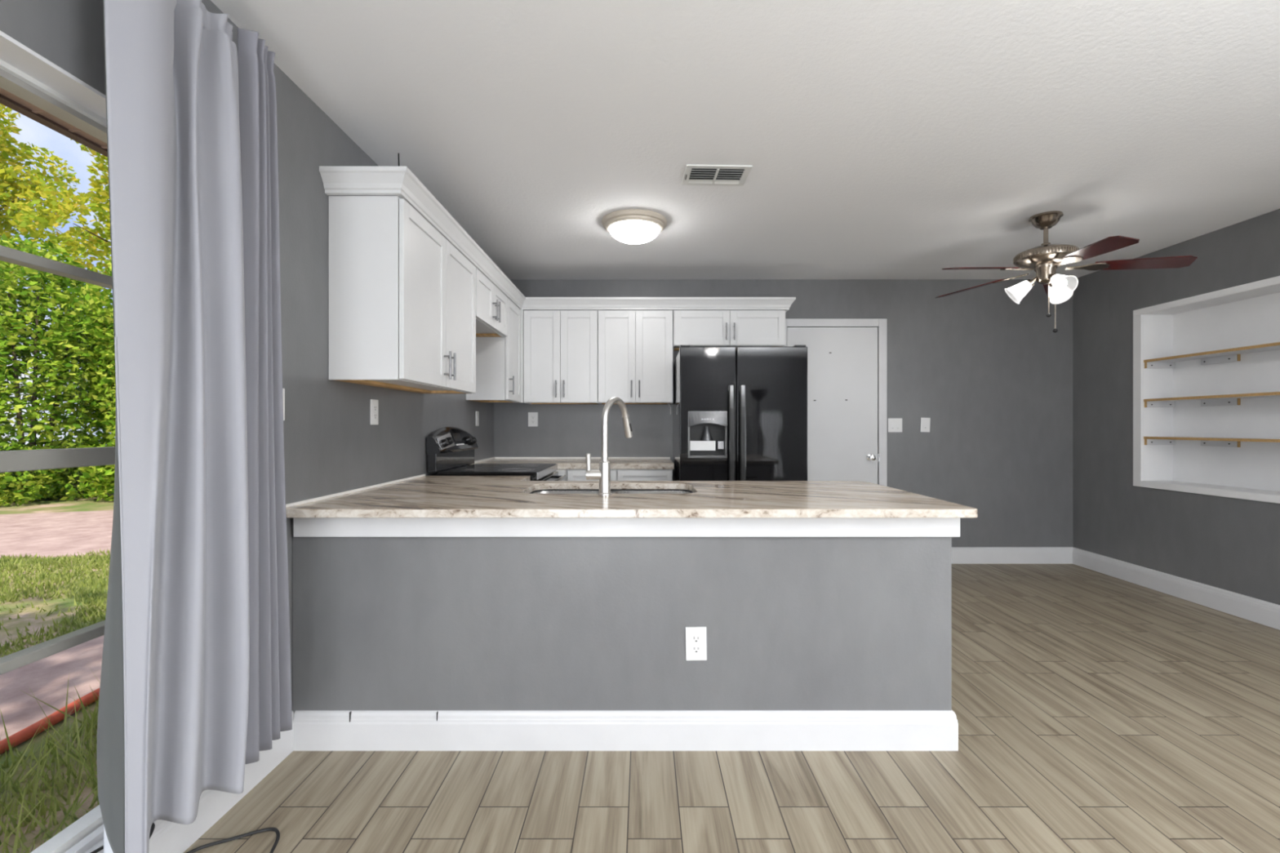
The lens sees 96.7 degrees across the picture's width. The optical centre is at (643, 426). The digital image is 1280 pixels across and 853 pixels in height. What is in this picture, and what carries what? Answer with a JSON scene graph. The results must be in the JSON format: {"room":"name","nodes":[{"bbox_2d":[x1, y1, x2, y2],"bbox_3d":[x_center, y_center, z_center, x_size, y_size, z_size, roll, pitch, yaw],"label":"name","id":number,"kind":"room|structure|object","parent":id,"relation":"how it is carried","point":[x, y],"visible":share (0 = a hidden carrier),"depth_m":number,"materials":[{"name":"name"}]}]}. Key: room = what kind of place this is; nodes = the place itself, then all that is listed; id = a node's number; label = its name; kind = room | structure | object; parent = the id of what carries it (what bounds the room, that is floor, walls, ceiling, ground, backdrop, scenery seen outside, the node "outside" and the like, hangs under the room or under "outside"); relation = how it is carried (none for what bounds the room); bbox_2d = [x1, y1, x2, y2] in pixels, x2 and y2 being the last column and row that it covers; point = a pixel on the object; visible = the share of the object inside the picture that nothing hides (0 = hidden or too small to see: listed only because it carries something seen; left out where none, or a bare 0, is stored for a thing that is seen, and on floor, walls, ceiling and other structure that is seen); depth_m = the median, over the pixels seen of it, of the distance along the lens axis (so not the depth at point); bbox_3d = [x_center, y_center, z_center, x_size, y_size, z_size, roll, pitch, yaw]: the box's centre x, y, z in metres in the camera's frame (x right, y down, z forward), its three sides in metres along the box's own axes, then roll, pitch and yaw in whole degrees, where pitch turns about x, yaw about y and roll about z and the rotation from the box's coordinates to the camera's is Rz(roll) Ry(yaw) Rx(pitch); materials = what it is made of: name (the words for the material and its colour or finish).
{"room":"kitchen","nodes":[
{"label":"kitchen","id":0,"kind":"room"},
{"bbox_2d":[0,0,493,710],"bbox_3d":[-1.385,-0.045,1.220,0.150,2.490,7.540,0,0,0],"label":"wall","id":1,"kind":"structure","parent":0,"point":[331,445],"depth_m":2.24,"materials":[{"name":"grey paint"}]},
{"bbox_2d":[0,87,107,157],"bbox_3d":[-1.760,-1.143,1.000,0.599,0.215,10.000,0,0,0],"label":"roof eave","id":2,"kind":"object","parent":1,"relation":"attached to","point":[7,99],"visible":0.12,"depth_m":1.94},
{"bbox_2d":[0,31,164,852],"bbox_3d":[-1.376,0.130,0.625,0.168,1.871,2.150,0,0,0],"label":"window","id":3,"kind":"structure","parent":1,"relation":"in","point":[24,73],"depth_m":1.37,"materials":[{"name":"metal"}]},
{"bbox_2d":[90,822,155,852],"bbox_3d":[-1.310,1.104,1.286,0.081,0.180,0.380,0,0,5],"label":"cable","id":4,"kind":"object","parent":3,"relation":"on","point":[153,827],"visible":0.2,"depth_m":1.45,"materials":[{"name":"black rubber"}]},
{"bbox_2d":[148,710,293,852],"bbox_3d":[-1.302,1.129,-0.140,0.015,0.142,4.520,0,0,0],"label":"baseboard","id":5,"kind":"structure","parent":1,"relation":"attached to","point":[169,837],"depth_m":1.71,"materials":[{"name":"white paint"}]},
{"bbox_2d":[282,388,284,420],"bbox_3d":[-1.305,-0.080,2.035,0.009,0.116,0.072,0,0,0],"label":"light switch","id":6,"kind":"object","parent":1,"relation":"attached to","point":[283,389],"visible":0.2,"depth_m":2.06,"materials":[{"name":"white plastic"}]},
{"bbox_2d":[370,399,377,424],"bbox_3d":[-1.306,-0.070,2.765,0.008,0.122,0.075,0,0,0],"label":"wall outlet","id":7,"kind":"object","parent":1,"relation":"attached to","point":[374,403],"visible":1,"depth_m":2.75,"materials":[{"name":"white plastic"}]},
{"bbox_2d":[373,404,377,411],"bbox_3d":[-1.303,-0.089,2.765,0.003,0.028,0.034,0,0,0],"label":"receptacle","id":8,"kind":"object","parent":7,"relation":"attached to","point":[375,406],"depth_m":2.76,"materials":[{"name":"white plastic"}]},
{"bbox_2d":[373,413,377,418],"bbox_3d":[-1.303,-0.051,2.765,0.003,0.028,0.034,0,0,0],"label":"receptacle","id":9,"kind":"object","parent":7,"relation":"attached to","point":[375,415],"depth_m":2.76,"materials":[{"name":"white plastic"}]},
{"bbox_2d":[328,195,475,394],"bbox_3d":[-1.134,-0.577,2.882,0.348,0.763,1.035,0,0,0],"label":"upper cabinet","id":10,"kind":"object","parent":1,"relation":"attached to","point":[402,297],"visible":1,"depth_m":2.37,"materials":[{"name":"white paint"}]},
{"bbox_2d":[397,153,399,166],"bbox_3d":[-1.061,-1.072,2.470,0.009,0.226,0.007,0,0,0],"label":"wire","id":11,"kind":"object","parent":10,"relation":"on","point":[397,153],"visible":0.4,"depth_m":2.47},
{"bbox_2d":[319,166,795,312],"bbox_3d":[-0.462,-1.005,4.047,1.687,0.092,3.707,0,0,43],"label":"crown molding","id":12,"kind":"structure","parent":10,"relation":"attached to","point":[400,181],"depth_m":3.30,"materials":[{"name":"white paint"}]},
{"bbox_2d":[475,411,479,426],"bbox_3d":[-1.306,-0.062,4.480,0.008,0.116,0.072,0,0,0],"label":"wall outlet","id":13,"kind":"object","parent":1,"relation":"attached to","point":[477,412],"visible":1,"depth_m":4.47,"materials":[{"name":"white plastic"}]},
{"bbox_2d":[475,267,507,337],"bbox_3d":[-1.134,-0.808,3.800,0.348,0.300,0.796,0,0,0],"label":"upper cabinet","id":14,"kind":"object","parent":1,"relation":"attached to","point":[491,304],"visible":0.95,"depth_m":3.76,"materials":[{"name":"white paint"}]},
{"bbox_2d":[466,297,520,402],"bbox_3d":[-1.134,-0.577,4.424,0.348,0.763,0.448,0,0,0],"label":"upper cabinet","id":15,"kind":"object","parent":1,"relation":"attached to","point":[498,359],"visible":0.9,"depth_m":4.20,"materials":[{"name":"white paint"}]},
{"bbox_3d":[-1.274,-1.125,0.647,0.075,0.060,2.495,0,0,0],"label":"curtain rod","id":16,"kind":"object","parent":1,"relation":"attached to","visible":0},
{"bbox_2d":[96,0,249,852],"bbox_3d":[-1.173,-0.068,1.471,0.177,2.196,0.420,0,0,13],"label":"curtain","id":17,"kind":"object","parent":16,"relation":"hanging from","point":[174,696],"visible":1,"depth_m":1.42,"materials":[{"name":"grey fabric"}]},
{"bbox_2d":[237,28,292,764],"bbox_3d":[-1.207,-0.098,1.796,0.105,2.205,0.245,0,0,0],"label":"curtain","id":18,"kind":"object","parent":16,"relation":"hanging from","point":[269,704],"visible":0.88,"depth_m":1.76,"materials":[{"name":"grey fabric"}]},
{"bbox_2d":[292,517,951,714],"bbox_3d":[-0.080,0.763,2.178,2.461,0.873,0.115,0,0,0],"label":"wall","id":19,"kind":"structure","parent":0,"point":[379,623],"depth_m":2.12,"materials":[{"name":"grey paint"}]},
{"bbox_2d":[293,710,958,751],"bbox_3d":[-0.065,1.129,2.562,2.461,0.142,0.915,0,0,0],"label":"baseboard","id":20,"kind":"structure","parent":19,"relation":"attached to","point":[313,730],"depth_m":2.10,"materials":[{"name":"white paint"}]},
{"bbox_2d":[293,517,959,537],"bbox_3d":[-0.060,0.368,2.170,2.463,0.080,0.140,0,0,0],"label":"trim","id":21,"kind":"structure","parent":19,"relation":"attached to","point":[302,526],"depth_m":2.10,"materials":[{"name":"white paint"}]},
{"bbox_2d":[285,474,977,517],"bbox_3d":[-0.053,0.306,2.716,2.512,0.042,1.372,0,0,0],"label":"countertop","id":22,"kind":"structure","parent":19,"relation":"on","point":[422,495],"depth_m":2.23,"materials":[{"name":"stone"}]},
{"bbox_2d":[585,396,632,495],"bbox_3d":[-0.128,0.081,2.529,0.102,0.427,0.301,0,0,41],"label":"kitchen faucet","id":23,"kind":"object","parent":22,"relation":"on","point":[603,474],"visible":1,"depth_m":2.44,"materials":[{"name":"silver metal"}]},
{"bbox_2d":[530,488,693,493],"bbox_3d":[-0.155,0.426,2.730,0.840,0.198,0.490,0,0,0],"label":"sink","id":24,"kind":"object","parent":22,"relation":"in","point":[549,491],"visible":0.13,"depth_m":2.94,"materials":[{"name":"metal"}]},
{"bbox_2d":[685,626,706,660],"bbox_3d":[0.197,0.808,2.116,0.080,0.125,0.008,0,0,0],"label":"wall outlet","id":25,"kind":"object","parent":19,"relation":"attached to","point":[695,637],"visible":1,"depth_m":2.11,"materials":[{"name":"white plastic"}]},
{"bbox_2d":[691,635,700,642],"bbox_3d":[0.197,0.788,2.113,0.034,0.028,0.003,0,0,0],"label":"receptacle","id":26,"kind":"object","parent":25,"relation":"attached to","point":[695,638],"depth_m":2.11,"materials":[{"name":"white plastic"}]},
{"bbox_2d":[691,645,701,653],"bbox_3d":[0.197,0.828,2.113,0.034,0.028,0.003,0,0,0],"label":"receptacle","id":27,"kind":"object","parent":25,"relation":"attached to","point":[695,649],"depth_m":2.11,"materials":[{"name":"white plastic"}]},
{"bbox_2d":[183,564,1279,852],"bbox_3d":[1.380,1.260,1.280,5.480,0.120,7.660,0,0,0],"label":"floor","id":28,"kind":"structure","parent":0,"point":[1095,712],"depth_m":1.93,"materials":[{"name":"brown wood"}]},
{"bbox_2d":[186,826,279,852],"bbox_3d":[-1.184,1.194,1.551,0.312,0.009,0.210,0,0,-21],"label":"cable","id":29,"kind":"object","parent":28,"relation":"on","point":[276,830],"visible":1,"depth_m":1.64,"materials":[{"name":"black rubber"}]},
{"bbox_2d":[426,426,566,480],"bbox_3d":[-0.930,0.592,3.808,0.744,1.177,0.791,0,0,0],"label":"range","id":30,"kind":"object","parent":28,"relation":"on","point":[446,447],"visible":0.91,"depth_m":3.62,"materials":[{"name":"black metal"}]},
{"bbox_2d":[437,463,556,475],"bbox_3d":[-0.938,0.282,3.808,0.595,0.017,0.791,0,0,0],"label":"cooktop","id":31,"kind":"object","parent":30,"relation":"in","point":[476,468],"depth_m":3.64,"materials":[{"name":"black ceramic"}]},
{"bbox_2d":[554,469,567,480],"bbox_3d":[-0.946,0.764,4.604,0.724,0.872,0.768,0,0,0],"label":"base cabinet","id":32,"kind":"object","parent":28,"relation":"on","point":[561,472],"visible":0.02,"depth_m":4.23,"materials":[{"name":"white paint"}]},
{"bbox_2d":[468,457,674,469],"bbox_3d":[-0.537,0.296,4.602,1.546,0.059,0.775,0,0,0],"label":"countertop","id":33,"kind":"structure","parent":32,"relation":"on","point":[563,463],"depth_m":4.48,"materials":[{"name":"stone"}]},
{"bbox_2d":[567,469,617,480],"bbox_3d":[-0.392,0.764,4.636,0.381,0.872,0.659,0,0,0],"label":"base cabinet","id":34,"kind":"object","parent":28,"relation":"on","point":[572,474],"visible":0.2,"depth_m":4.34,"materials":[{"name":"white paint"}]},
{"bbox_2d":[617,469,672,480],"bbox_3d":[0.013,0.764,4.636,0.425,0.872,0.659,0,0,0],"label":"base cabinet","id":35,"kind":"object","parent":28,"relation":"on","point":[622,474],"visible":0.2,"depth_m":4.35,"materials":[{"name":"white paint"}]},
{"bbox_2d":[672,345,807,480],"bbox_3d":[0.708,0.302,4.449,0.900,1.756,1.013,0,0,0],"label":"refrigerator","id":36,"kind":"object","parent":28,"relation":"on","point":[740,413],"visible":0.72,"depth_m":4.00,"materials":[{"name":"black metal"}]},
{"bbox_2d":[210,0,1279,279],"bbox_3d":[1.355,-1.365,1.280,5.630,0.150,7.660,0,0,0],"label":"ceiling","id":37,"kind":"structure","parent":0,"point":[880,139],"depth_m":2.42,"materials":[{"name":"white paint"}]},
{"bbox_2d":[601,208,666,244],"bbox_3d":[-0.055,-1.226,3.580,0.414,0.128,0.414,0,0,0],"label":"ceiling light","id":38,"kind":"object","parent":37,"relation":"attached to","point":[630,226],"visible":1,"depth_m":3.46,"materials":[{"name":"white"}]},
{"bbox_2d":[681,164,752,186],"bbox_3d":[0.372,-1.282,2.915,0.338,0.016,0.235,0,0,0],"label":"ceiling vent","id":39,"kind":"object","parent":37,"relation":"in","point":[694,175],"visible":1,"depth_m":2.90,"materials":[{"name":"white metal"}]},
{"bbox_2d":[935,210,1197,333],"bbox_3d":[2.449,-0.928,3.453,1.334,0.724,1.314,0,0,0],"label":"ceiling fan","id":40,"kind":"object","parent":37,"relation":"hanging from","point":[1045,259],"visible":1,"depth_m":3.37,"materials":[{"name":"grey metal"}]},
{"bbox_2d":[493,279,1072,546],"bbox_3d":[1.355,-0.045,5.050,5.630,2.490,0.120,0,0,0],"label":"wall","id":41,"kind":"structure","parent":0,"point":[988,368],"depth_m":4.99,"materials":[{"name":"grey paint"}]},
{"bbox_2d":[528,412,537,426],"bbox_3d":[-0.966,-0.062,4.986,0.085,0.125,0.008,0,0,0],"label":"wall outlet","id":42,"kind":"object","parent":41,"relation":"attached to","point":[532,416],"visible":1,"depth_m":4.98,"materials":[{"name":"white plastic"}]},
{"bbox_2d":[520,309,599,404],"bbox_3d":[-0.696,-0.577,4.808,0.644,0.763,0.361,0,0,0],"label":"upper cabinet","id":43,"kind":"object","parent":41,"relation":"attached to","point":[559,348],"visible":0.99,"depth_m":4.67,"materials":[{"name":"white paint"}]},
{"bbox_2d":[598,310,672,404],"bbox_3d":[-0.063,-0.577,4.808,0.618,0.763,0.361,0,0,0],"label":"upper cabinet","id":44,"kind":"object","parent":41,"relation":"attached to","point":[635,347],"visible":0.99,"depth_m":4.67,"materials":[{"name":"white paint"}]},
{"bbox_2d":[672,310,785,351],"bbox_3d":[0.711,-0.810,4.808,0.922,0.295,0.361,0,0,0],"label":"upper cabinet","id":45,"kind":"object","parent":41,"relation":"attached to","point":[693,328],"visible":0.95,"depth_m":4.67,"materials":[{"name":"white paint"}]},
{"bbox_2d":[784,319,886,486],"bbox_3d":[1.659,0.130,4.945,0.937,2.140,0.090,0,0,0],"label":"door","id":46,"kind":"structure","parent":41,"relation":"in","point":[846,366],"depth_m":4.97,"materials":[{"name":"white paint"}]},
{"bbox_2d":[888,417,902,431],"bbox_3d":[2.208,-0.011,4.985,0.124,0.122,0.009,0,0,0],"label":"light switch","id":47,"kind":"object","parent":41,"relation":"attached to","point":[895,424],"visible":1,"depth_m":4.98,"materials":[{"name":"white plastic"}]},
{"bbox_2d":[920,417,930,432],"bbox_3d":[2.473,-0.014,4.985,0.086,0.129,0.009,0,0,0],"label":"light switch","id":48,"kind":"object","parent":41,"relation":"attached to","point":[925,422],"visible":1,"depth_m":4.98,"materials":[{"name":"white plastic"}]},
{"bbox_2d":[951,546,1073,564],"bbox_3d":[2.949,1.129,4.982,1.643,0.142,0.015,0,0,0],"label":"baseboard","id":49,"kind":"structure","parent":41,"relation":"attached to","point":[960,555],"depth_m":4.97,"materials":[{"name":"white paint"}]},
{"bbox_2d":[1072,208,1279,604],"bbox_3d":[3.920,-0.045,1.220,0.300,2.490,7.540,0,0,0],"label":"wall","id":50,"kind":"structure","parent":0,"point":[1233,544],"depth_m":4.25,"materials":[{"name":"grey paint"}]},
{"bbox_2d":[1072,547,1279,630],"bbox_3d":[3.763,1.129,1.288,0.015,0.142,7.375,0,0,0],"label":"baseboard","id":51,"kind":"structure","parent":50,"relation":"attached to","point":[1260,611],"depth_m":3.94,"materials":[{"name":"white paint"}]},
{"bbox_2d":[1133,275,1279,503],"bbox_3d":[3.881,-0.217,3.278,0.247,1.345,2.176,0,0,0],"label":"wall niche","id":52,"kind":"object","parent":50,"relation":"attached to","point":[1248,314],"depth_m":3.98,"materials":[{"name":"white paint"}]},
{"bbox_2d":[1143,342,1279,368],"bbox_3d":[3.887,-0.469,3.275,0.222,0.063,2.034,0,0,0],"label":"niche shelf","id":53,"kind":"object","parent":50,"relation":"attached to","point":[1229,355],"visible":1,"depth_m":3.90,"materials":[{"name":"brown wood"}]},
{"bbox_2d":[1143,391,1279,407],"bbox_3d":[3.887,-0.174,3.275,0.222,0.063,2.034,0,0,0],"label":"niche shelf","id":54,"kind":"object","parent":50,"relation":"attached to","point":[1228,399],"visible":1,"depth_m":3.92,"materials":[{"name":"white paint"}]},
{"bbox_2d":[1143,436,1279,447],"bbox_3d":[3.887,0.107,3.275,0.222,0.063,2.034,0,0,0],"label":"niche shelf","id":55,"kind":"object","parent":50,"relation":"attached to","point":[1206,442],"visible":1,"depth_m":3.92,"materials":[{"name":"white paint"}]},
{"label":"outside","id":56,"kind":"structure","parent":0,"visible":0},
{"bbox_2d":[0,510,113,558],"bbox_3d":[-9.886,1.304,6.193,23.874,0.032,4.582,0,0,-16],"label":"driveway","id":57,"kind":"structure","parent":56,"point":[42,534],"depth_m":6.85,"materials":[{"name":"pink concrete"}]},
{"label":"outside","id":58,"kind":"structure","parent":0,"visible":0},
{"bbox_2d":[0,444,114,852],"bbox_3d":[-20.730,1.450,14.000,38.540,0.300,52.000,0,0,0],"label":"ground","id":59,"kind":"structure","parent":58,"point":[37,506],"depth_m":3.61,"materials":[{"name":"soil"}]},
{"bbox_2d":[0,103,80,280],"bbox_3d":[-15.851,-3.386,12.017,5.531,9.381,5.326,0,0,16],"label":"tree","id":60,"kind":"object","parent":59,"relation":"on","point":[8,178],"visible":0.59,"depth_m":12.90,"materials":[{"name":"green plant"}]},
{"bbox_2d":[0,688,99,754],"bbox_3d":[-2.568,1.275,2.500,0.110,0.047,11.000,0,0,0],"label":"edging","id":61,"kind":"object","parent":59,"relation":"on","point":[29,731],"visible":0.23,"depth_m":2.42,"materials":[{"name":"red brick"}]},
{"bbox_2d":[0,548,111,657],"bbox_3d":[-6.210,1.270,4.015,5.672,0.060,4.911,0,0,0],"label":"grass","id":62,"kind":"structure","parent":59,"relation":"on","point":[91,580],"depth_m":4.56,"materials":[{"name":"green"}]},
{"bbox_2d":[0,233,115,506],"bbox_3d":[-10.989,-1.049,10.186,2.988,4.809,3.162,0,0,33],"label":"bush","id":63,"kind":"object","parent":59,"relation":"on","point":[64,342],"visible":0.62,"depth_m":9.86,"materials":[{"name":"green plant"}]},
{"bbox_2d":[7,138,111,274],"bbox_3d":[-10.323,-3.465,13.129,5.516,9.538,5.697,0,0,0],"label":"tree","id":64,"kind":"object","parent":59,"relation":"on","point":[73,246],"visible":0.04,"depth_m":11.03,"materials":[{"name":"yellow plant"}]},
{"bbox_2d":[75,255,115,501],"bbox_3d":[-8.718,-0.972,10.913,3.186,4.651,2.980,0,0,0],"label":"bush","id":65,"kind":"object","parent":59,"relation":"on","point":[107,319],"visible":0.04,"depth_m":9.88,"materials":[{"name":"green plant"}]},
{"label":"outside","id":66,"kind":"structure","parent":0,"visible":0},
{"bbox_2d":[0,635,103,741],"bbox_3d":[-2.985,1.300,3.000,0.770,0.040,18.000,0,0,0],"label":"path","id":67,"kind":"structure","parent":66,"point":[47,678],"depth_m":2.82,"materials":[{"name":"pink concrete"}]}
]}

